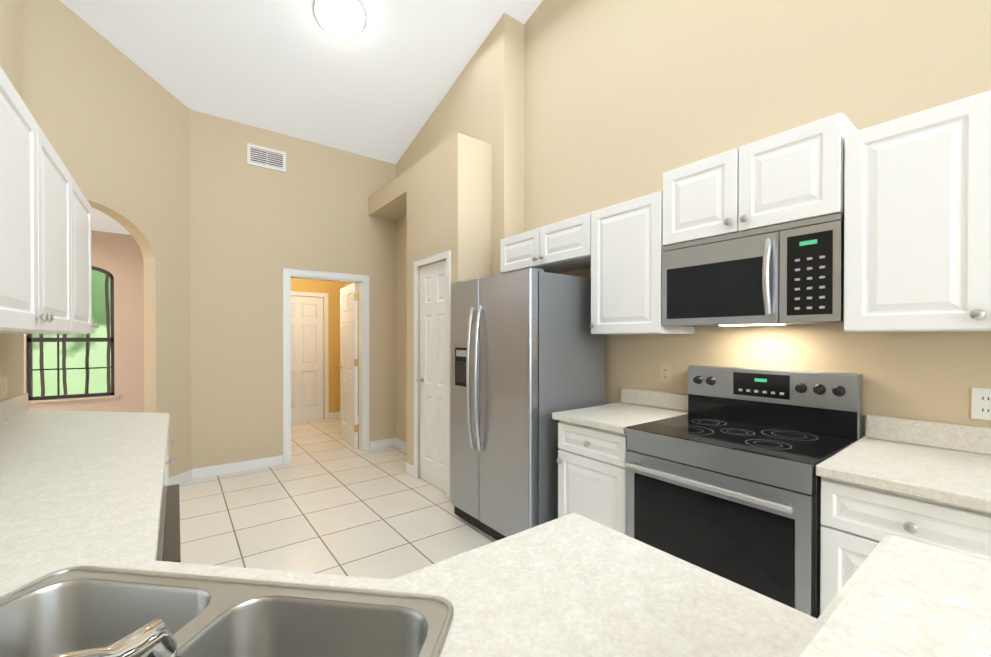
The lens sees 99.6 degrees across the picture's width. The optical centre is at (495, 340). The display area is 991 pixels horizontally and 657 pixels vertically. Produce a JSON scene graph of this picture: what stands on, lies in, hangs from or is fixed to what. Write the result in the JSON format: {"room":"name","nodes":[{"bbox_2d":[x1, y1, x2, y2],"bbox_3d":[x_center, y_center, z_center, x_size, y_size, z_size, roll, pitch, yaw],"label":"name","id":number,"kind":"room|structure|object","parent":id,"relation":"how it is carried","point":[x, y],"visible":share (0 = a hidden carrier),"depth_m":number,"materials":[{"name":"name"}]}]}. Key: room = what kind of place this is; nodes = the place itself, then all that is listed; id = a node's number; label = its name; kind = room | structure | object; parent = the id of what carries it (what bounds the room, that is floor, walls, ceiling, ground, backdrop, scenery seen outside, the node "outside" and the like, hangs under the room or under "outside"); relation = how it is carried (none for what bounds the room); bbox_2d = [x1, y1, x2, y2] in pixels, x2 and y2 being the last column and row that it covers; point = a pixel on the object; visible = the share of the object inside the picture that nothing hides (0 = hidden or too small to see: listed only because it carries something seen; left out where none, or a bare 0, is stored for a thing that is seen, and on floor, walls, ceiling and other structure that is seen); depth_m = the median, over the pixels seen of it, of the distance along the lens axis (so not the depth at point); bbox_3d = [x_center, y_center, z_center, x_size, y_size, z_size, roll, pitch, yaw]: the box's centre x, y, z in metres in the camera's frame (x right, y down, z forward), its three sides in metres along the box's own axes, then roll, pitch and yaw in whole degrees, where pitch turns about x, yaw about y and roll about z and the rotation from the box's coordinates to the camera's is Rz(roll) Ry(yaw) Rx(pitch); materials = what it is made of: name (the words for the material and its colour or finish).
{"room":"kitchen","nodes":[
{"label":"kitchen","id":0,"kind":"room"},
{"bbox_2d":[91,207,130,234],"bbox_3d":[-3.490,-1.298,3.165,6.520,0.250,5.520,0,0,-37],"label":"ceiling","id":1,"kind":"structure","parent":0,"point":[102,221],"depth_m":4.79,"materials":[{"name":"white paint"}]},
{"bbox_2d":[60,0,542,163],"bbox_3d":[0.162,-3.587,-0.572,5.620,2.892,11.170,0,0,-37],"label":"ceiling","id":2,"kind":"structure","parent":0,"point":[378,87],"depth_m":3.64,"materials":[{"name":"white paint"}]},
{"bbox_2d":[313,0,366,37],"bbox_3d":[-1.222,-2.551,3.299,0.400,0.154,0.391,0,0,-37],"label":"dome ceiling light","id":3,"kind":"object","parent":2,"relation":"attached to","point":[343,18],"visible":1,"depth_m":3.25,"materials":[{"name":"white glass"}]},
{"bbox_2d":[179,418,496,579],"bbox_3d":[-1.661,1.378,2.990,13.000,0.100,19.000,0,0,-37],"label":"floor","id":4,"kind":"structure","parent":0,"point":[329,499],"depth_m":3.16,"materials":[{"name":"tile"}]},
{"bbox_2d":[0,410,167,433],"bbox_3d":[-2.379,0.894,2.473,0.677,0.874,0.668,0,0,-37],"label":"base cabinet","id":5,"kind":"object","parent":4,"relation":"on","point":[54,418],"depth_m":2.23,"materials":[{"name":"white stone"}]},
{"bbox_2d":[0,418,168,445],"bbox_3d":[-2.037,0.897,2.041,0.697,0.874,0.430,0,0,-37],"label":"base cabinet","id":6,"kind":"object","parent":4,"relation":"on","point":[62,433],"depth_m":1.92,"materials":[{"name":"white stone"}]},
{"bbox_2d":[0,430,171,565],"bbox_3d":[-1.634,0.900,1.511,0.697,0.874,0.900,0,0,-37],"label":"countertop","id":7,"kind":"structure","parent":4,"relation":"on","point":[56,497],"depth_m":1.17,"materials":[{"name":"white stone"}]},
{"bbox_2d":[157,484,180,562],"bbox_3d":[-1.137,0.904,0.942,0.685,0.872,0.600,0,0,-37],"label":"dishwasher","id":8,"kind":"object","parent":4,"relation":"on","point":[169,550],"visible":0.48,"depth_m":1.06,"materials":[{"name":"silver metal"}]},
{"bbox_2d":[0,512,804,656],"bbox_3d":[-0.380,0.884,0.519,1.494,0.917,0.983,0,0,-37],"label":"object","id":9,"kind":"structure","parent":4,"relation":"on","point":[84,572],"depth_m":0.70,"materials":[{"name":"white stone"}]},
{"bbox_2d":[47,619,177,656],"bbox_3d":[-0.444,0.354,0.274,0.377,0.152,0.377,0,0,-37],"label":"faucet","id":10,"kind":"object","parent":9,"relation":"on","point":[153,639],"depth_m":0.48,"materials":[{"name":"silver metal"}]},
{"bbox_2d":[768,535,990,656],"bbox_3d":[0.074,0.294,-0.038,1.542,0.040,0.430,0,0,-37],"label":"countertop","id":11,"kind":"structure","parent":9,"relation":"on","point":[908,598],"depth_m":0.43,"materials":[{"name":"white stone"}]},
{"bbox_2d":[451,268,604,539],"bbox_3d":[0.179,0.445,2.994,0.762,1.767,0.895,0,0,-37],"label":"refrigerator","id":12,"kind":"object","parent":4,"relation":"on","point":[527,353],"visible":0.9,"depth_m":2.66,"materials":[{"name":"silver metal"}]},
{"bbox_2d":[552,406,684,534],"bbox_3d":[0.758,0.894,2.447,0.643,0.873,0.472,0,0,-37],"label":"base cabinet","id":13,"kind":"object","parent":4,"relation":"on","point":[592,444],"depth_m":2.25,"materials":[{"name":"white wood"}]},
{"bbox_2d":[624,365,862,618],"bbox_3d":[1.092,0.739,1.915,0.719,1.190,0.754,0,0,-37],"label":"range","id":14,"kind":"object","parent":4,"relation":"on","point":[723,479],"visible":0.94,"depth_m":1.78,"materials":[{"name":"silver glass"}]},
{"bbox_2d":[816,442,990,614],"bbox_3d":[1.649,0.901,1.275,0.641,0.873,0.921,0,0,-37],"label":"base cabinet","id":15,"kind":"object","parent":4,"relation":"on","point":[869,493],"depth_m":1.34,"materials":[{"name":"white wood"}]},
{"bbox_2d":[552,387,990,512],"bbox_3d":[1.643,0.393,1.264,0.673,0.138,3.460,0,0,-37],"label":"countertop","id":16,"kind":"structure","parent":15,"relation":"on","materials":[{"name":"stone"}]},
{"bbox_2d":[0,0,990,478],"bbox_3d":[-0.962,-1.654,-0.034,6.670,6.000,13.670,0,0,-37],"label":"wall","id":17,"kind":"structure","parent":0,"point":[548,112],"depth_m":3.41,"materials":[{"name":"beige paint"}]},
{"bbox_2d":[0,376,6,398],"bbox_3d":[-2.618,0.248,2.229,0.012,0.116,0.120,0,0,-37],"label":"light switch","id":18,"kind":"object","parent":17,"relation":"attached to","point":[3,386],"visible":1,"depth_m":2.22,"materials":[{"name":"beige plastic"}]},
{"bbox_2d":[0,66,75,333],"bbox_3d":[-1.799,-0.416,1.423,0.337,0.762,1.210,0,0,-37],"label":"upper cabinet","id":19,"kind":"object","parent":17,"relation":"attached to","point":[38,192],"depth_m":1.48,"materials":[{"name":"white wood"}]},
{"bbox_2d":[27,266,118,403],"bbox_3d":[-5.027,-0.109,4.975,0.820,1.630,0.110,0,0,-37],"label":"window","id":20,"kind":"structure","parent":17,"relation":"in","point":[58,396],"depth_m":4.99,"materials":[{"name":"brown metal"}]},
{"bbox_2d":[76,184,95,333],"bbox_3d":[-2.349,-0.420,2.145,0.337,0.762,0.605,0,0,-37],"label":"upper cabinet","id":21,"kind":"object","parent":17,"relation":"attached to","point":[84,325],"depth_m":2.27,"materials":[{"name":"white wood"}]},
{"bbox_2d":[189,455,282,480],"bbox_3d":[-2.586,1.271,4.227,0.793,0.100,0.017,0,0,-37],"label":"baseboard","id":22,"kind":"structure","parent":17,"relation":"attached to","point":[202,472],"depth_m":4.19,"materials":[{"name":"white wood"}]},
{"bbox_2d":[247,143,285,171],"bbox_3d":[-2.381,-1.905,4.363,0.360,0.210,0.011,0,0,-37],"label":"air vent","id":23,"kind":"object","parent":17,"relation":"in","point":[265,157],"visible":1,"depth_m":4.36,"materials":[{"name":"white metal"}]},
{"bbox_2d":[291,296,323,421],"bbox_3d":[-3.173,0.291,6.736,0.792,2.023,0.113,0,0,-37],"label":"back door","id":24,"kind":"structure","parent":17,"relation":"in","point":[307,358],"depth_m":6.84,"materials":[{"name":"white wood"}]},
{"bbox_2d":[283,268,369,464],"bbox_3d":[-1.934,0.268,4.803,0.940,2.098,0.156,0,0,-37],"label":"door frame","id":25,"kind":"structure","parent":17,"relation":"attached to","point":[364,410],"depth_m":4.99,"materials":[{"name":"white wood"}]},
{"bbox_2d":[336,283,357,448],"bbox_3d":[-1.882,0.299,5.447,0.184,2.020,0.812,0,0,-37],"label":"open door","id":26,"kind":"structure","parent":17,"relation":"in","point":[348,366],"depth_m":5.33,"materials":[{"name":"white wood"}]},
{"bbox_2d":[370,438,394,449],"bbox_3d":[-1.387,1.265,5.140,0.320,0.100,0.017,0,0,-37],"label":"baseboard","id":27,"kind":"structure","parent":17,"relation":"attached to","point":[385,443],"depth_m":5.13,"materials":[{"name":"white wood"}]},
{"bbox_2d":[395,438,406,450],"bbox_3d":[-0.934,1.267,4.832,0.017,0.100,1.056,0,0,-37],"label":"baseboard","id":28,"kind":"structure","parent":17,"relation":"attached to","point":[399,443],"depth_m":5.11,"materials":[{"name":"white wood"}]},
{"bbox_2d":[405,462,413,473],"bbox_3d":[-0.760,1.270,4.293,0.347,0.100,0.044,0,0,-37],"label":"baseboard","id":29,"kind":"structure","parent":17,"relation":"attached to","point":[409,469],"depth_m":4.14,"materials":[{"name":"white wood"}]},
{"bbox_2d":[416,260,445,491],"bbox_3d":[-0.568,0.308,3.791,0.097,2.020,0.554,0,0,-37],"label":"pantry door","id":30,"kind":"structure","parent":17,"relation":"in","point":[432,380],"depth_m":3.81,"materials":[{"name":"white wood"}]},
{"bbox_2d":[414,250,450,497],"bbox_3d":[-0.581,0.279,3.781,0.016,2.088,0.670,0,0,-37],"label":"door frame","id":31,"kind":"structure","parent":17,"relation":"attached to","point":[446,254],"depth_m":3.55,"materials":[{"name":"white wood"}]},
{"bbox_2d":[500,213,587,273],"bbox_3d":[0.452,-0.671,3.078,0.351,0.269,0.912,0,0,-37],"label":"upper cabinet","id":32,"kind":"object","parent":17,"relation":"attached to","point":[562,246],"depth_m":2.93,"materials":[{"name":"white wood"}]},
{"bbox_2d":[588,186,694,334],"bbox_3d":[0.875,-0.422,2.523,0.351,0.761,0.480,0,0,-37],"label":"upper cabinet","id":33,"kind":"object","parent":17,"relation":"attached to","point":[626,239],"depth_m":2.39,"materials":[{"name":"white wood"}]},
{"bbox_2d":[660,364,670,382],"bbox_3d":[1.050,0.201,2.584,0.008,0.116,0.070,0,0,-37],"label":"electrical outlet","id":34,"kind":"object","parent":17,"relation":"attached to","point":[665,373],"visible":1,"depth_m":2.58,"materials":[{"name":"beige plastic"}]},
{"bbox_2d":[663,113,853,245],"bbox_3d":[1.251,-0.696,2.028,0.351,0.390,0.754,0,0,-37],"label":"upper cabinet","id":35,"kind":"object","parent":17,"relation":"attached to","point":[789,176],"depth_m":1.86,"materials":[{"name":"white wood"}]},
{"bbox_2d":[662,213,843,326],"bbox_3d":[1.229,-0.287,2.013,0.408,0.424,0.754,0,0,-37],"label":"microwave","id":36,"kind":"object","parent":35,"relation":"attached to","point":[791,273],"visible":1,"depth_m":1.85,"materials":[{"name":"silver metal"}]},
{"bbox_2d":[836,90,990,331],"bbox_3d":[1.713,-0.416,1.422,0.351,0.761,0.762,0,0,-37],"label":"upper cabinet","id":37,"kind":"object","parent":17,"relation":"attached to","point":[908,198],"depth_m":1.45,"materials":[{"name":"white wood"}]},
{"bbox_2d":[971,388,990,419],"bbox_3d":[1.829,0.236,1.562,0.008,0.116,0.070,0,0,-37],"label":"electrical outlet","id":38,"kind":"object","parent":17,"relation":"attached to","point":[981,404],"visible":1,"depth_m":1.57,"materials":[{"name":"white plastic"}]},
{"label":"outside","id":39,"kind":"structure","parent":0,"visible":0},
{"bbox_2d":[32,270,110,396],"bbox_3d":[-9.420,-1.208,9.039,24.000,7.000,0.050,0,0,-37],"label":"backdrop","id":40,"kind":"structure","parent":39,"point":[72,355],"depth_m":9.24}
]}

